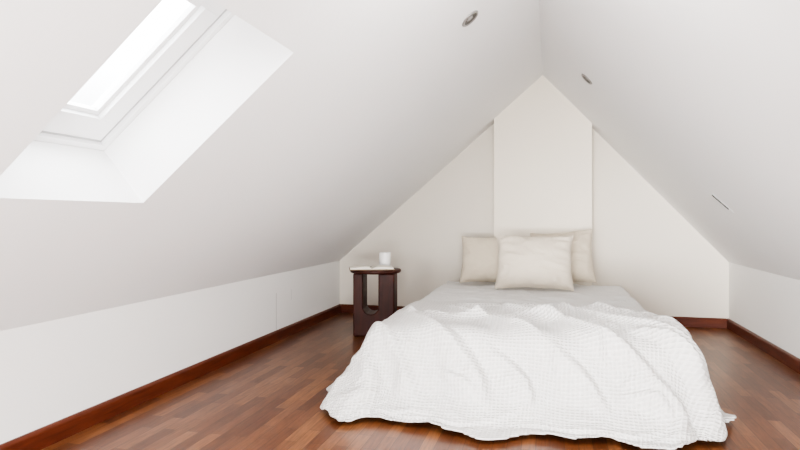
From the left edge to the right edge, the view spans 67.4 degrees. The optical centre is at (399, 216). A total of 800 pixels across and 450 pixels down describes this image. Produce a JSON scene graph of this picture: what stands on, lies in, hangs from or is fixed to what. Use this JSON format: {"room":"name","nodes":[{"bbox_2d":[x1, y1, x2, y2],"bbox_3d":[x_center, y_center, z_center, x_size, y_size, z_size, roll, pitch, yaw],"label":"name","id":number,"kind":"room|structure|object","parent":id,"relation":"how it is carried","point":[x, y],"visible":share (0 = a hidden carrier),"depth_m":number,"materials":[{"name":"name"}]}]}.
{"room":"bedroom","nodes":[
{"label":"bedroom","id":0,"kind":"room"},
{"bbox_2d":[0,261,339,443],"bbox_3d":[-1.489,0.661,2.372,0.100,0.518,7.080,0,0,14],"label":"wall","id":1,"kind":"structure","parent":0,"point":[52,371],"depth_m":2.92,"materials":[{"name":"paint"}]},
{"bbox_2d":[0,304,340,449],"bbox_3d":[-1.432,0.880,2.358,0.018,0.080,7.080,0,0,14],"label":"baseboard","id":2,"kind":"structure","parent":1,"relation":"attached to","point":[41,438],"depth_m":2.99,"materials":[{"name":"brown wood"}]},
{"bbox_2d":[276,289,291,329],"bbox_3d":[-0.885,0.703,4.580,0.001,0.275,0.276,0,0,14],"label":"trim","id":3,"kind":"structure","parent":1,"relation":"attached to","point":[291,289],"depth_m":4.45,"materials":[{"name":"white paint"}]},
{"bbox_2d":[0,0,542,330],"bbox_3d":[-0.594,-0.579,2.148,2.075,2.002,7.080,0,0,14],"label":"ceiling","id":4,"kind":"structure","parent":0,"point":[299,128],"depth_m":2.33,"materials":[{"name":"paint"}]},
{"bbox_2d":[34,0,234,150],"bbox_3d":[-0.905,-0.526,1.827,0.698,0.617,0.715,0,0,14],"label":"window","id":5,"kind":"structure","parent":4,"relation":"attached to","point":[96,126],"depth_m":2.05,"materials":[{"name":"white paint"}]},
{"bbox_2d":[462,10,477,26],"bbox_3d":[0.336,-0.950,2.874,0.078,0.068,0.100,0,0,17],"label":"recessed light","id":6,"kind":"object","parent":4,"relation":"in","point":[469,19],"visible":1,"depth_m":2.87,"materials":[{"name":"silver metal"}]},
{"bbox_2d":[42,313,799,449],"bbox_3d":[0.211,0.970,1.947,3.606,0.100,7.280,0,0,14],"label":"floor","id":7,"kind":"structure","parent":0,"point":[271,397],"depth_m":2.78,"materials":[{"name":"brown wood"}]},
{"bbox_2d":[350,267,400,335],"bbox_3d":[-0.192,0.662,4.717,0.400,0.515,0.400,0,0,6],"label":"side table","id":8,"kind":"object","parent":7,"relation":"on","point":[364,317],"visible":0.84,"depth_m":4.61,"materials":[{"name":"brown wood"}]},
{"bbox_2d":[349,265,394,269],"bbox_3d":[-0.221,0.391,4.647,0.342,0.027,0.192,0,0,-6],"label":"book","id":9,"kind":"object","parent":8,"relation":"on","point":[359,267],"visible":1,"depth_m":4.57,"materials":[{"name":"paper"}]},
{"bbox_2d":[379,252,390,265],"bbox_3d":[-0.121,0.344,4.813,0.094,0.121,0.094,0,0,14],"label":"mug","id":10,"kind":"object","parent":8,"relation":"on","point":[384,257],"visible":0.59,"depth_m":4.78,"materials":[{"name":"white ceramic"}]},
{"bbox_2d":[420,281,642,308],"bbox_3d":[0.835,0.731,3.970,1.518,0.377,2.405,0,0,14],"label":"bed","id":11,"kind":"object","parent":7,"relation":"on","point":[450,292],"visible":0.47,"depth_m":4.30,"materials":[{"name":"white fabric"}]},
{"bbox_2d":[459,236,522,282],"bbox_3d":[0.760,0.355,5.006,0.522,0.385,0.251,0,0,8],"label":"pillow","id":12,"kind":"object","parent":11,"relation":"on","point":[479,255],"visible":0.57,"depth_m":4.95,"materials":[{"name":"beige fabric"}]},
{"bbox_2d":[320,301,737,448],"bbox_3d":[0.602,0.677,3.095,1.918,0.452,1.442,0,0,14],"label":"blanket","id":13,"kind":"object","parent":11,"relation":"on","point":[637,377],"visible":1,"depth_m":2.68,"materials":[{"name":"fabric"}]},
{"bbox_2d":[495,235,573,290],"bbox_3d":[1.020,0.342,4.565,0.583,0.408,0.290,0,0,14],"label":"pillow","id":14,"kind":"object","parent":11,"relation":"on","point":[530,262],"visible":1,"depth_m":4.48,"materials":[{"name":"beige fabric"}]},
{"bbox_2d":[530,229,595,281],"bbox_3d":[1.317,0.325,4.866,0.501,0.457,0.272,0,0,9],"label":"pillow","id":15,"kind":"object","parent":11,"relation":"on","point":[582,269],"visible":0.41,"depth_m":4.76,"materials":[{"name":"beige fabric"}]},
{"bbox_2d":[340,124,728,317],"bbox_3d":[1.082,-0.275,5.430,3.606,2.390,0.100,0,0,14],"label":"wall","id":16,"kind":"structure","parent":0,"point":[641,245],"depth_m":5.22,"materials":[{"name":"paint"}]},
{"bbox_2d":[341,304,405,312],"bbox_3d":[0.149,0.880,5.602,1.476,0.080,0.018,0,0,14],"label":"baseboard","id":17,"kind":"structure","parent":16,"relation":"attached to","point":[345,308],"depth_m":5.75,"materials":[{"name":"brown wood"}]},
{"bbox_2d":[670,316,726,327],"bbox_3d":[2.181,0.880,5.094,1.075,0.080,0.018,0,0,14],"label":"baseboard","id":18,"kind":"structure","parent":16,"relation":"attached to","point":[685,321],"depth_m":5.00,"materials":[{"name":"brown wood"}]},
{"bbox_2d":[494,75,591,285],"bbox_3d":[1.243,-0.155,5.245,0.819,2.150,0.180,0,0,14],"label":"wall","id":19,"kind":"structure","parent":0,"point":[543,142],"depth_m":5.16,"materials":[{"name":"paint"}]},
{"bbox_2d":[539,0,799,279],"bbox_3d":[1.228,-0.602,1.693,1.681,1.956,7.080,0,0,14],"label":"ceiling","id":20,"kind":"structure","parent":0,"point":[700,98],"depth_m":2.80,"materials":[{"name":"paint"}]},
{"bbox_2d":[581,74,591,83],"bbox_3d":[1.224,-0.904,3.931,0.068,0.072,0.096,0,0,11],"label":"recessed light","id":21,"kind":"object","parent":20,"relation":"in","point":[584,77],"visible":1,"depth_m":3.93,"materials":[{"name":"silver metal"}]},
{"bbox_2d":[712,194,733,212],"bbox_3d":[1.938,-0.081,3.603,0.123,0.119,0.027,0,0,39],"label":"ceiling vent","id":22,"kind":"object","parent":20,"relation":"in","point":[716,198],"visible":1,"depth_m":3.60,"materials":[{"name":"white paint"}]},
{"bbox_2d":[729,263,799,358],"bbox_3d":[1.912,0.638,1.522,0.100,0.564,7.080,0,0,14],"label":"wall","id":23,"kind":"structure","parent":0,"point":[766,304],"depth_m":4.08,"materials":[{"name":"paint"}]},
{"bbox_2d":[727,318,799,373],"bbox_3d":[1.855,0.880,1.536,0.018,0.080,7.080,0,0,14],"label":"baseboard","id":24,"kind":"structure","parent":23,"relation":"attached to","point":[793,362],"depth_m":4.05,"materials":[{"name":"brown wood"}]}
]}

